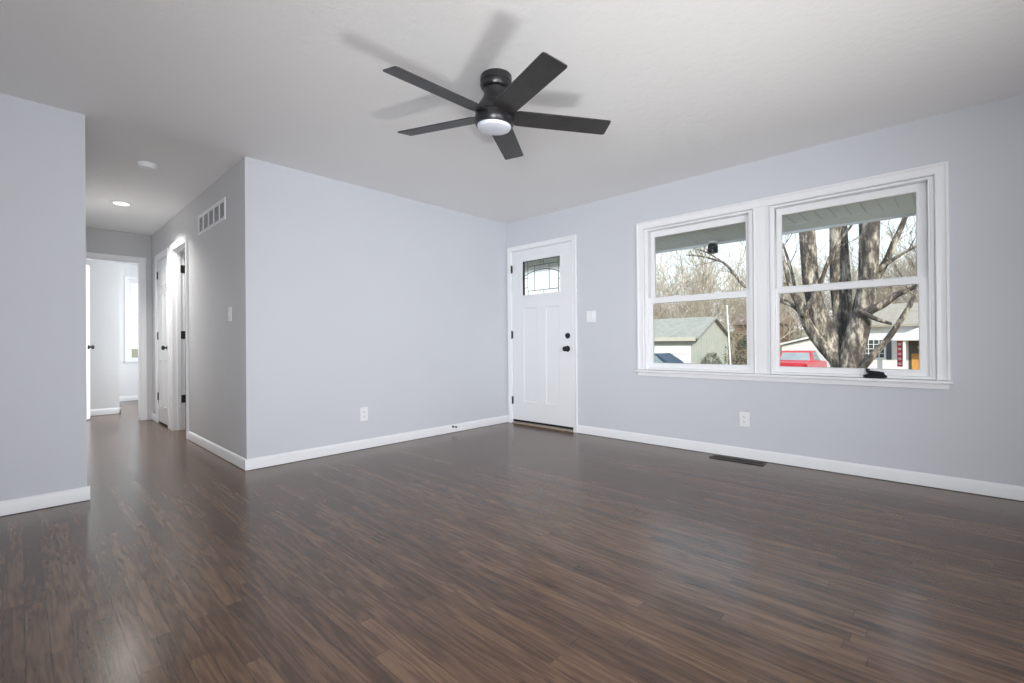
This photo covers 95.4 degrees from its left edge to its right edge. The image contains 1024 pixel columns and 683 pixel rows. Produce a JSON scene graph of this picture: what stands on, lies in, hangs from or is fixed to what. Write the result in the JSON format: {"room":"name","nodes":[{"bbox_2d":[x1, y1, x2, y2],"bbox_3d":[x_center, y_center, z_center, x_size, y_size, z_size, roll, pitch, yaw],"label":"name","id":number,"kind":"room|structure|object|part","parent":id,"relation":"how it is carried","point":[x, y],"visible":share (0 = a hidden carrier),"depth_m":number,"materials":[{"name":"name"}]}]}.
{"room":"empty living room","nodes":[
{"label":"empty living room","id":0,"kind":"room"},
{"bbox_2d":[86,260,119,415],"bbox_3d":[-7.423,-0.166,6.276,1.880,2.440,3.061,-1,0,43],"label":"wall","id":1,"kind":"structure","parent":0,"point":[104,275],"depth_m":6.62,"materials":[{"name":"paint"}]},
{"bbox_2d":[90,407,120,415],"bbox_3d":[-6.652,1.001,5.699,0.014,0.083,2.875,-1,0,43],"label":"baseboard","id":2,"kind":"structure","parent":1,"relation":"attached to","point":[108,410],"depth_m":6.61,"materials":[{"name":"white paint"}]},
{"bbox_2d":[119,263,137,400],"bbox_3d":[-7.119,-0.162,8.081,0.120,2.440,6.300,-1,0,43],"label":"wall","id":3,"kind":"structure","parent":0,"point":[128,373],"depth_m":8.25,"materials":[{"name":"paint"}]},
{"bbox_2d":[119,395,137,400],"bbox_3d":[-6.040,1.008,9.109,0.014,0.083,2.930,-1,0,43],"label":"baseboard","id":4,"kind":"structure","parent":3,"relation":"attached to","point":[122,398],"depth_m":8.28,"materials":[{"name":"white paint"}]},
{"bbox_2d":[124,276,137,363],"bbox_3d":[-6.300,-0.385,8.888,0.125,1.550,1.720,-1,0,43],"label":"window","id":5,"kind":"structure","parent":3,"relation":"in","point":[127,283],"depth_m":8.31,"materials":[{"name":"white plastic"}]},
{"bbox_3d":[-6.324,-0.385,8.910,0.060,1.450,1.600,-1,0,43],"label":"frame","id":6,"kind":"part","parent":5,"relation":"part of","materials":[{"name":"white plastic"}]},
{"bbox_2d":[86,227,185,419],"bbox_3d":[-4.966,-0.186,6.043,0.110,2.440,6.300,-1,0,43],"label":"wall","id":7,"kind":"structure","parent":0,"point":[104,241],"depth_m":6.08,"materials":[{"name":"paint"}]},
{"bbox_2d":[86,252,146,420],"bbox_3d":[-5.321,-0.029,6.066,0.700,2.128,0.789,-1,0,43],"label":"door","id":8,"kind":"structure","parent":7,"relation":"in","point":[141,262],"depth_m":6.10,"materials":[{"name":"white paint"}]},
{"bbox_2d":[152,161,241,456],"bbox_3d":[-3.420,-0.203,4.971,3.610,2.440,0.110,-1,0,43],"label":"wall","id":9,"kind":"structure","parent":0,"point":[214,256],"depth_m":4.21,"materials":[{"name":"paint"}]},
{"bbox_2d":[155,248,169,428],"bbox_3d":[-4.281,-0.034,5.696,0.746,2.118,0.098,-1,0,43],"label":"door","id":10,"kind":"structure","parent":9,"relation":"in","point":[162,278],"depth_m":5.73,"materials":[{"name":"white paint"}]},
{"bbox_3d":[-4.273,-0.048,5.704,0.434,1.734,0.007,-1,0,43],"label":"panel moulding","id":11,"kind":"part","parent":10,"relation":"part of","materials":[{"name":"white paint"}]},
{"bbox_2d":[169,234,188,438],"bbox_3d":[-3.403,-0.049,5.362,0.775,2.130,0.740,-1,0,43],"label":"door","id":12,"kind":"structure","parent":9,"relation":"in","point":[178,258],"depth_m":5.34,"materials":[{"name":"white paint"}]},
{"bbox_2d":[198,197,225,235],"bbox_3d":[-2.746,-1.128,4.247,0.865,0.190,0.010,-1,0,43],"label":"air vent","id":13,"kind":"object","parent":9,"relation":"in","point":[215,214],"visible":1,"depth_m":4.21,"materials":[{"name":"white plastic"}]},
{"bbox_2d":[188,431,245,469],"bbox_3d":[-2.710,0.963,4.219,1.785,0.083,0.014,-1,0,43],"label":"baseboard","id":14,"kind":"structure","parent":9,"relation":"attached to","point":[231,457],"depth_m":4.08,"materials":[{"name":"white paint"}]},
{"bbox_2d":[228,307,231,320],"bbox_3d":[-2.352,-0.228,3.874,0.080,0.120,0.016,-1,0,43],"label":"light switch","id":15,"kind":"object","parent":9,"relation":"attached to","point":[229,308],"visible":1,"depth_m":3.86,"materials":[{"name":"white plastic"}]},
{"bbox_2d":[0,93,507,515],"bbox_3d":[-2.264,-0.218,3.486,0.110,2.440,6.300,-1,0,43],"label":"wall","id":16,"kind":"structure","parent":0,"point":[354,297],"depth_m":3.89,"materials":[{"name":"paint"}]},
{"bbox_2d":[0,486,89,515],"bbox_3d":[-3.524,0.962,2.051,0.014,0.083,2.476,-1,0,43],"label":"baseboard","id":17,"kind":"structure","parent":16,"relation":"attached to","point":[12,506],"depth_m":2.80,"materials":[{"name":"white paint"}]},
{"bbox_2d":[360,407,367,420],"bbox_3d":[-1.375,0.675,4.329,0.008,0.125,0.078,-1,0,43],"label":"wall outlet","id":18,"kind":"object","parent":16,"relation":"attached to","point":[363,411],"visible":1,"depth_m":4.33,"materials":[{"name":"white plastic"}]},
{"bbox_2d":[245,415,508,470],"bbox_3d":[-1.053,0.951,4.661,0.014,0.083,2.934,-1,0,43],"label":"baseboard","id":19,"kind":"structure","parent":16,"relation":"attached to","point":[271,460],"depth_m":4.30,"materials":[{"name":"white paint"}]},
{"bbox_2d":[0,400,1023,682],"bbox_3d":[-2.243,1.062,3.471,13.280,0.120,6.300,-1,0,43],"label":"floor","id":20,"kind":"structure","parent":0,"point":[507,552],"depth_m":1.99,"materials":[{"name":"brown wood"}]},
{"bbox_2d":[709,455,766,465],"bbox_3d":[1.833,0.967,3.793,0.410,0.006,0.110,-1,0,43],"label":"floor vent","id":21,"kind":"object","parent":20,"relation":"in","point":[712,456],"visible":1,"depth_m":3.78,"materials":[{"name":"brown metal"}]},
{"bbox_2d":[0,0,1023,264],"bbox_3d":[-2.257,-1.508,3.488,13.520,0.140,6.560,-1,0,43],"label":"ceiling","id":22,"kind":"structure","parent":0,"point":[190,89],"depth_m":2.61,"materials":[{"name":"white paint"}]},
{"bbox_2d":[110,201,131,205],"bbox_3d":[-4.015,-1.415,4.787,0.178,0.007,0.178,-1,0,43],"label":"recessed light","id":23,"kind":"object","parent":22,"relation":"in","point":[120,203],"visible":1,"depth_m":4.77,"materials":[{"name":"white plastic"}]},
{"bbox_2d":[136,161,156,170],"bbox_3d":[-2.943,-1.410,3.755,0.134,0.042,0.134,-1,0,43],"label":"smoke detector","id":24,"kind":"object","parent":22,"relation":"attached to","point":[144,165],"visible":1,"depth_m":3.72,"materials":[{"name":"white plastic"}]},
{"bbox_2d":[383,52,610,159],"bbox_3d":[-0.130,-1.319,2.549,1.211,0.308,1.267,0,0,-44],"label":"ceiling fan","id":25,"kind":"object","parent":22,"relation":"hanging from","point":[496,114],"visible":1,"depth_m":2.50,"materials":[{"name":"black metal"}]},
{"bbox_3d":[-0.362,-1.249,2.326,0.151,0.032,0.570,5,3,43],"label":"blade","id":26,"kind":"part","parent":25,"relation":"part of","materials":[{"name":"black wood"}]},
{"bbox_3d":[-0.425,-1.270,2.750,0.573,0.032,0.260,5,3,43],"label":"blade","id":27,"kind":"part","parent":25,"relation":"part of","materials":[{"name":"black wood"}]},
{"bbox_3d":[-0.032,-1.263,2.943,0.131,0.043,0.566,-1,0,10],"label":"blade","id":28,"kind":"part","parent":25,"relation":"part of","materials":[{"name":"black wood"}]},
{"bbox_3d":[0.065,-1.226,2.251,0.130,0.067,0.567,0,0,-26],"label":"blade","id":29,"kind":"part","parent":25,"relation":"part of","materials":[{"name":"black wood"}]},
{"bbox_3d":[0.268,-1.235,2.632,0.566,0.046,0.131,0,0,-8],"label":"blade","id":30,"kind":"part","parent":25,"relation":"part of","materials":[{"name":"black wood"}]},
{"bbox_2d":[506,93,1023,500],"bbox_3d":[-0.040,-0.178,5.815,13.280,2.540,0.140,-1,0,43],"label":"wall","id":31,"kind":"structure","parent":0,"point":[973,429],"depth_m":3.32,"materials":[{"name":"paint"}]},
{"bbox_2d":[507,234,577,432],"bbox_3d":[0.354,-0.082,5.391,1.017,2.134,0.195,-1,0,43],"label":"door","id":32,"kind":"structure","parent":31,"relation":"in","point":[542,275],"depth_m":5.34,"materials":[{"name":"white paint"}]},
{"bbox_3d":[0.215,0.159,5.487,0.206,1.116,0.007,-1,0,43],"label":"panel moulding","id":33,"kind":"part","parent":32,"relation":"part of","materials":[{"name":"white paint"}]},
{"bbox_3d":[0.344,-0.752,5.382,0.582,0.424,0.045,-1,0,43],"label":"light frame","id":34,"kind":"part","parent":32,"relation":"part of","materials":[{"name":"white paint"}]},
{"bbox_2d":[524,257,559,294],"bbox_3d":[0.346,-0.752,5.384,0.558,0.400,0.005,-1,0,43],"label":"glass light","id":35,"kind":"object","parent":32,"relation":"attached to","point":[541,274],"depth_m":5.38,"materials":[{"name":"clear glass"}]},
{"bbox_3d":[0.459,0.156,5.256,0.201,1.116,0.007,-1,0,43],"label":"panel moulding","id":36,"kind":"part","parent":32,"relation":"part of","materials":[{"name":"white paint"}]},
{"bbox_3d":[0.587,0.080,5.083,0.068,0.068,0.067,-1,0,43],"label":"knob","id":37,"kind":"part","parent":32,"relation":"part of","materials":[{"name":"black metal"}]},
{"bbox_2d":[587,311,595,321],"bbox_3d":[0.829,-0.262,4.885,0.116,0.120,0.016,-1,0,43],"label":"light switch","id":38,"kind":"object","parent":31,"relation":"attached to","point":[591,315],"visible":1,"depth_m":4.88,"materials":[{"name":"white plastic"}]},
{"bbox_2d":[644,210,753,373],"bbox_3d":[1.671,-0.406,4.195,0.963,1.345,0.129,-1,0,43],"label":"window","id":39,"kind":"structure","parent":31,"relation":"in","point":[650,235],"depth_m":4.16,"materials":[{"name":"white plastic"}]},
{"bbox_3d":[1.680,-0.720,4.208,0.897,0.680,0.035,-1,0,43],"label":"sash","id":40,"kind":"part","parent":39,"relation":"part of","materials":[{"name":"white plastic"}]},
{"bbox_3d":[1.657,-0.086,4.177,0.917,0.667,0.035,-1,0,43],"label":"sash","id":41,"kind":"part","parent":39,"relation":"part of","materials":[{"name":"white plastic"}]},
{"bbox_2d":[739,412,749,426],"bbox_3d":[1.925,0.646,3.857,0.078,0.122,0.008,-1,0,43],"label":"wall outlet","id":42,"kind":"object","parent":31,"relation":"attached to","point":[744,417],"visible":1,"depth_m":3.85,"materials":[{"name":"white plastic"}]},
{"bbox_2d":[656,193,915,245],"bbox_3d":[1.991,-1.048,4.303,9.038,0.024,0.460,-1,0,43],"label":"soffit","id":43,"kind":"structure","parent":31,"relation":"attached to","point":[908,199],"depth_m":3.85,"materials":[{"name":"plastic"}]},
{"bbox_2d":[634,161,952,389],"bbox_3d":[2.014,-0.416,3.759,2.236,1.473,0.082,-1,0,43],"label":"trim","id":44,"kind":"structure","parent":31,"relation":"attached to","point":[940,171],"depth_m":3.60,"materials":[{"name":"white paint"}]},
{"bbox_2d":[863,368,886,377],"bbox_3d":[2.539,0.223,3.256,0.131,0.068,0.054,-1,0,43],"label":"pouch","id":45,"kind":"object","parent":44,"relation":"on","point":[871,374],"visible":1,"depth_m":3.24,"materials":[{"name":"black fabric"}]},
{"bbox_2d":[577,425,1023,500],"bbox_3d":[2.722,0.914,3.100,5.554,0.083,0.014,-1,0,43],"label":"baseboard","id":46,"kind":"structure","parent":31,"relation":"attached to","point":[1000,490],"depth_m":3.44,"materials":[{"name":"white paint"}]},
{"bbox_2d":[769,176,935,379],"bbox_3d":[2.468,-0.415,3.441,0.978,1.345,0.129,-1,0,43],"label":"window","id":47,"kind":"structure","parent":31,"relation":"in","point":[923,187],"depth_m":3.27,"materials":[{"name":"white plastic"}]},
{"bbox_3d":[2.477,-0.729,3.454,0.912,0.680,0.035,-1,0,43],"label":"sash","id":48,"kind":"part","parent":47,"relation":"part of","materials":[{"name":"white plastic"}]},
{"bbox_3d":[2.455,-0.095,3.422,0.932,0.667,0.035,-1,0,43],"label":"sash","id":49,"kind":"part","parent":47,"relation":"part of","materials":[{"name":"white plastic"}]},
{"label":"outside","id":50,"kind":"structure","parent":0,"visible":0},
{"bbox_2d":[132,329,807,364],"bbox_3d":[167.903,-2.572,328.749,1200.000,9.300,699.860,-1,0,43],"label":"ground","id":51,"kind":"structure","parent":50,"point":[134,351],"depth_m":114.57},
{"bbox_2d":[654,353,683,362],"bbox_3d":[7.838,1.497,27.733,4.294,1.620,1.970,-1,0,43],"label":"parked car","id":52,"kind":"object","parent":51,"relation":"on","point":[658,357],"visible":0.02,"depth_m":26.28,"materials":[{"name":"blue paint"}]},
{"bbox_2d":[654,261,705,317],"bbox_3d":[17.578,-5.675,57.378,12.937,16.169,12.899,-1,0,33],"label":"bare tree","id":53,"kind":"object","parent":51,"relation":"on","point":[671,261],"visible":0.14,"depth_m":54.48,"materials":[{"name":"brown plant"}]},
{"bbox_2d":[666,289,715,317],"bbox_3d":[24.420,-3.857,65.500,9.957,12.444,9.927,0,0,-30],"label":"bare tree","id":54,"kind":"object","parent":51,"relation":"on","point":[676,289],"visible":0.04,"depth_m":66.63,"materials":[{"name":"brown plant"}]},
{"bbox_2d":[654,250,728,318],"bbox_3d":[11.886,-3.468,38.750,7.766,11.671,9.921,0,0,-21],"label":"bare tree","id":55,"kind":"object","parent":51,"relation":"on","point":[660,265],"visible":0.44,"depth_m":37.39,"materials":[{"name":"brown plant"}]},
{"bbox_2d":[654,316,732,363],"bbox_3d":[9.613,0.372,33.263,9.800,3.880,6.020,-1,0,43],"label":"house","id":56,"kind":"structure","parent":51,"relation":"on","point":[689,340],"depth_m":29.54,"materials":[{"name":"green"}]},
{"bbox_3d":[9.960,1.285,29.269,2.580,2.020,0.050,-1,0,43],"label":"garage door","id":57,"kind":"part","parent":56,"relation":"part of","materials":[{"name":"white paint"}]},
{"bbox_2d":[656,261,731,322],"bbox_3d":[20.110,-3.514,52.555,9.192,11.749,9.590,-1,0,16],"label":"bare tree","id":58,"kind":"object","parent":51,"relation":"on","point":[709,261],"visible":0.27,"depth_m":50.96,"materials":[{"name":"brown plant"}]},
{"bbox_2d":[673,285,724,322],"bbox_3d":[21.716,-2.593,54.392,6.557,9.854,8.377,-1,0,20],"label":"bare tree","id":59,"kind":"object","parent":51,"relation":"on","point":[673,285],"visible":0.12,"depth_m":53.53,"materials":[{"name":"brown plant"}]},
{"bbox_2d":[673,279,746,343],"bbox_3d":[14.293,-1.321,35.094,5.946,7.284,5.699,0,0,-43],"label":"bare tree","id":60,"kind":"object","parent":51,"relation":"on","point":[705,303],"visible":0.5,"depth_m":34.95,"materials":[{"name":"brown plant"}]},
{"bbox_2d":[701,352,721,363],"bbox_3d":[12.083,1.473,28.152,1.179,1.656,1.217,0,0,-19],"label":"shrub","id":61,"kind":"object","parent":51,"relation":"on","point":[713,356],"visible":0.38,"depth_m":27.97,"materials":[{"name":"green plant"}]},
{"bbox_2d":[681,261,746,340],"bbox_3d":[25.339,-3.959,55.750,9.848,12.587,10.274,0,0,-24],"label":"bare tree","id":62,"kind":"object","parent":51,"relation":"on","point":[737,303],"visible":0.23,"depth_m":56.23,"materials":[{"name":"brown plant"}]},
{"bbox_2d":[692,278,745,356],"bbox_3d":[31.266,-4.312,69.974,8.837,13.281,11.290,-1,0,35],"label":"bare tree","id":63,"kind":"object","parent":51,"relation":"on","point":[692,278],"visible":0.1,"depth_m":69.03,"materials":[{"name":"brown plant"}]},
{"bbox_2d":[692,277,745,333],"bbox_3d":[32.129,-5.243,65.508,12.059,15.116,12.095,0,0,-12],"label":"bare tree","id":64,"kind":"object","parent":51,"relation":"on","point":[725,277],"visible":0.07,"depth_m":65.09,"materials":[{"name":"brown plant"}]},
{"bbox_2d":[654,241,786,325],"bbox_3d":[18.782,-5.281,42.728,12.468,15.273,11.950,0,0,-6],"label":"bare tree","id":65,"kind":"object","parent":51,"relation":"on","point":[690,251],"visible":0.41,"depth_m":42.95,"materials":[{"name":"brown plant"}]},
{"bbox_2d":[726,305,730,363],"bbox_3d":[10.754,0.247,23.042,0.290,4.082,0.100,-1,0,43],"label":"pole","id":66,"kind":"object","parent":51,"relation":"on","point":[726,305],"visible":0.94,"depth_m":23.04,"materials":[{"name":"metal"}]},
{"bbox_2d":[722,331,746,364],"bbox_3d":[12.437,0.863,25.618,1.639,2.849,1.568,-1,0,43],"label":"shrub","id":67,"kind":"object","parent":51,"relation":"on","point":[737,334],"visible":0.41,"depth_m":25.68,"materials":[{"name":"brown plant"}]},
{"bbox_2d":[733,339,746,364],"bbox_3d":[11.561,1.044,23.106,1.037,2.480,1.075,0,0,-23],"label":"shrub","id":68,"kind":"object","parent":51,"relation":"on","point":[740,358],"visible":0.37,"depth_m":23.11,"materials":[{"name":"green plant"}]},
{"bbox_2d":[715,249,804,340],"bbox_3d":[24.729,-3.853,45.699,10.443,12.285,8.175,0,0,-42],"label":"bare tree","id":69,"kind":"object","parent":51,"relation":"on","point":[732,261],"visible":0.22,"depth_m":45.21,"materials":[{"name":"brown plant"}]},
{"bbox_2d":[731,312,796,363],"bbox_3d":[26.211,-0.370,48.339,4.600,5.200,6.800,-1,0,43],"label":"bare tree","id":70,"kind":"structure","parent":51,"relation":"on","point":[738,329],"depth_m":47.05,"materials":[{"name":"brown plant"}]},
{"bbox_2d":[697,252,832,339],"bbox_3d":[17.782,-2.114,32.564,6.894,8.812,7.193,0,0,-18],"label":"bare tree","id":71,"kind":"object","parent":51,"relation":"on","point":[796,270],"visible":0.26,"depth_m":32.06,"materials":[{"name":"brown plant"}]},
{"bbox_2d":[780,295,805,341],"bbox_3d":[26.705,-2.395,46.004,7.916,9.312,6.196,0,0,-33],"label":"bare tree","id":72,"kind":"object","parent":51,"relation":"on","point":[794,333],"visible":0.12,"depth_m":45.18,"materials":[{"name":"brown plant"}]},
{"bbox_2d":[683,217,917,367],"bbox_3d":[4.629,-3.465,7.391,5.607,10.489,5.790,-1,0,30],"label":"tree","id":73,"kind":"object","parent":51,"relation":"on","point":[843,342],"visible":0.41,"depth_m":6.85,"materials":[{"name":"brown plant"}]},
{"bbox_3d":[4.652,-2.266,7.139,1.018,5.563,0.345,-1,0,43],"label":"stem","id":74,"kind":"part","parent":73,"relation":"part of","materials":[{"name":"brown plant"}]},
{"bbox_3d":[5.075,-2.394,7.274,0.245,5.714,0.727,-1,0,29],"label":"stem","id":75,"kind":"part","parent":73,"relation":"part of","materials":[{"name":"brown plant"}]},
{"bbox_3d":[5.104,-0.866,7.099,0.138,2.163,0.179,-1,0,43],"label":"stem","id":76,"kind":"part","parent":73,"relation":"part of","materials":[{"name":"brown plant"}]},
{"bbox_3d":[5.081,-1.708,6.894,0.340,3.882,0.304,-1,0,43],"label":"stem","id":77,"kind":"part","parent":73,"relation":"part of","materials":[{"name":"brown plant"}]},
{"bbox_3d":[5.039,-2.271,6.617,0.830,5.762,0.400,-1,0,43],"label":"stem","id":78,"kind":"part","parent":73,"relation":"part of","materials":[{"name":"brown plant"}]},
{"bbox_2d":[780,351,826,366],"bbox_3d":[16.449,1.382,26.726,2.020,1.700,5.415,-1,0,43],"label":"pickup truck","id":79,"kind":"object","parent":51,"relation":"on","point":[787,358],"visible":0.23,"depth_m":25.94,"materials":[{"name":"red paint"}]},
{"bbox_2d":[780,337,829,366],"bbox_3d":[22.958,0.887,34.556,4.500,2.640,5.700,-1,0,43],"label":"garage","id":80,"kind":"structure","parent":51,"relation":"on","point":[802,344],"depth_m":33.18,"materials":[{"name":"white"}]},
{"bbox_3d":[21.196,1.390,32.688,2.400,1.650,0.040,-1,0,43],"label":"door","id":81,"kind":"part","parent":80,"relation":"part of","materials":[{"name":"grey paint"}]},
{"bbox_2d":[784,258,856,338],"bbox_3d":[34.108,-4.609,54.070,10.977,13.719,10.944,0,0,3],"label":"bare tree","id":82,"kind":"object","parent":51,"relation":"on","point":[799,336],"visible":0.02,"depth_m":54.36,"materials":[{"name":"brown plant"}]},
{"bbox_2d":[795,264,856,337],"bbox_3d":[33.849,-3.812,47.989,9.658,12.071,9.630,0,0,-14],"label":"bare tree","id":83,"kind":"object","parent":51,"relation":"on","point":[823,264],"visible":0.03,"depth_m":46.02,"materials":[{"name":"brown plant"}]},
{"bbox_2d":[780,230,896,334],"bbox_3d":[29.257,-3.665,42.441,10.037,11.807,7.857,-1,0,30],"label":"bare tree","id":84,"kind":"object","parent":51,"relation":"on","point":[820,270],"visible":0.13,"depth_m":42.05,"materials":[{"name":"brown plant"}]},
{"bbox_2d":[787,216,915,315],"bbox_3d":[32.902,-5.234,45.225,11.916,14.938,11.952,-1,0,26],"label":"bare tree","id":85,"kind":"object","parent":51,"relation":"on","point":[825,257],"visible":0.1,"depth_m":43.91,"materials":[{"name":"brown plant"}]},
{"bbox_2d":[820,217,915,312],"bbox_3d":[34.240,-5.661,43.393,12.576,15.764,12.613,-1,0,33],"label":"bare tree","id":86,"kind":"object","parent":51,"relation":"on","point":[900,251],"visible":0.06,"depth_m":41.85,"materials":[{"name":"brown plant"}]},
{"bbox_2d":[827,233,917,303],"bbox_3d":[34.854,-3.993,41.834,9.697,12.395,10.118,-1,0,15],"label":"bare tree","id":87,"kind":"object","parent":51,"relation":"on","point":[910,262],"visible":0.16,"depth_m":40.44,"materials":[{"name":"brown plant"}]},
{"bbox_2d":[852,276,905,302],"bbox_3d":[35.392,-2.727,42.229,8.340,9.811,6.528,-1,0,31],"label":"bare tree","id":88,"kind":"object","parent":51,"relation":"on","point":[884,292],"visible":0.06,"depth_m":42.15,"materials":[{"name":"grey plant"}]},
{"bbox_2d":[866,303,918,369],"bbox_3d":[28.968,-0.269,29.863,11.800,4.820,10.050,-1,0,43],"label":"house","id":89,"kind":"structure","parent":51,"relation":"on","point":[902,351],"depth_m":29.60,"materials":[{"name":"white"}]},
{"bbox_2d":[886,340,891,359],"bbox_3d":[24.044,0.536,29.706,0.250,1.230,0.050,-1,0,43],"label":"shutter","id":90,"kind":"object","parent":89,"relation":"hanging from","point":[889,346],"depth_m":29.67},
{"bbox_3d":[23.751,1.053,28.176,0.120,2.250,0.120,-1,0,43],"label":"porch post","id":91,"kind":"part","parent":89,"relation":"part of","materials":[{"name":"white paint"}]},
{"bbox_3d":[25.144,1.333,28.662,0.830,1.170,0.060,-1,0,43],"label":"door","id":92,"kind":"part","parent":89,"relation":"part of","materials":[{"name":"orange paint"}]},
{"bbox_2d":[876,244,917,303],"bbox_3d":[37.787,-5.813,40.933,12.797,15.994,12.759,-1,0,16],"label":"bare tree","id":93,"kind":"object","parent":51,"relation":"on","point":[903,297],"visible":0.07,"depth_m":41.72,"materials":[{"name":"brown plant"}]},
{"bbox_2d":[879,234,917,302],"bbox_3d":[31.178,-3.409,34.550,8.937,11.203,8.964,0,0,-23],"label":"bare tree","id":94,"kind":"object","parent":51,"relation":"on","point":[912,255],"visible":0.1,"depth_m":35.13,"materials":[{"name":"grey plant"}]},
{"bbox_2d":[885,249,915,302],"bbox_3d":[37.414,-3.411,41.137,8.740,11.172,9.119,0,0,0],"label":"bare tree","id":95,"kind":"object","parent":51,"relation":"on","point":[895,249],"visible":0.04,"depth_m":42.62,"materials":[{"name":"grey plant"}]},
{"bbox_3d":[-2.275,-2.198,3.419,14.800,2.000,8.400,-1,0,43],"label":"roof","id":96,"kind":"structure","parent":0,"visible":0},
{"bbox_2d":[656,203,915,253],"bbox_3d":[2.267,-1.109,4.568,9.000,0.185,0.305,-1,0,43],"label":"fascia","id":97,"kind":"object","parent":96,"relation":"attached to","point":[907,211],"visible":0.04,"depth_m":4.17,"materials":[{"name":"plastic"}]},
{"bbox_2d":[707,241,717,253],"bbox_3d":[2.072,-0.973,4.811,0.104,0.119,0.115,-1,0,43],"label":"security light","id":98,"kind":"object","parent":97,"relation":"attached to","point":[712,248],"visible":1,"depth_m":4.78,"materials":[{"name":"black plastic"}]}
]}

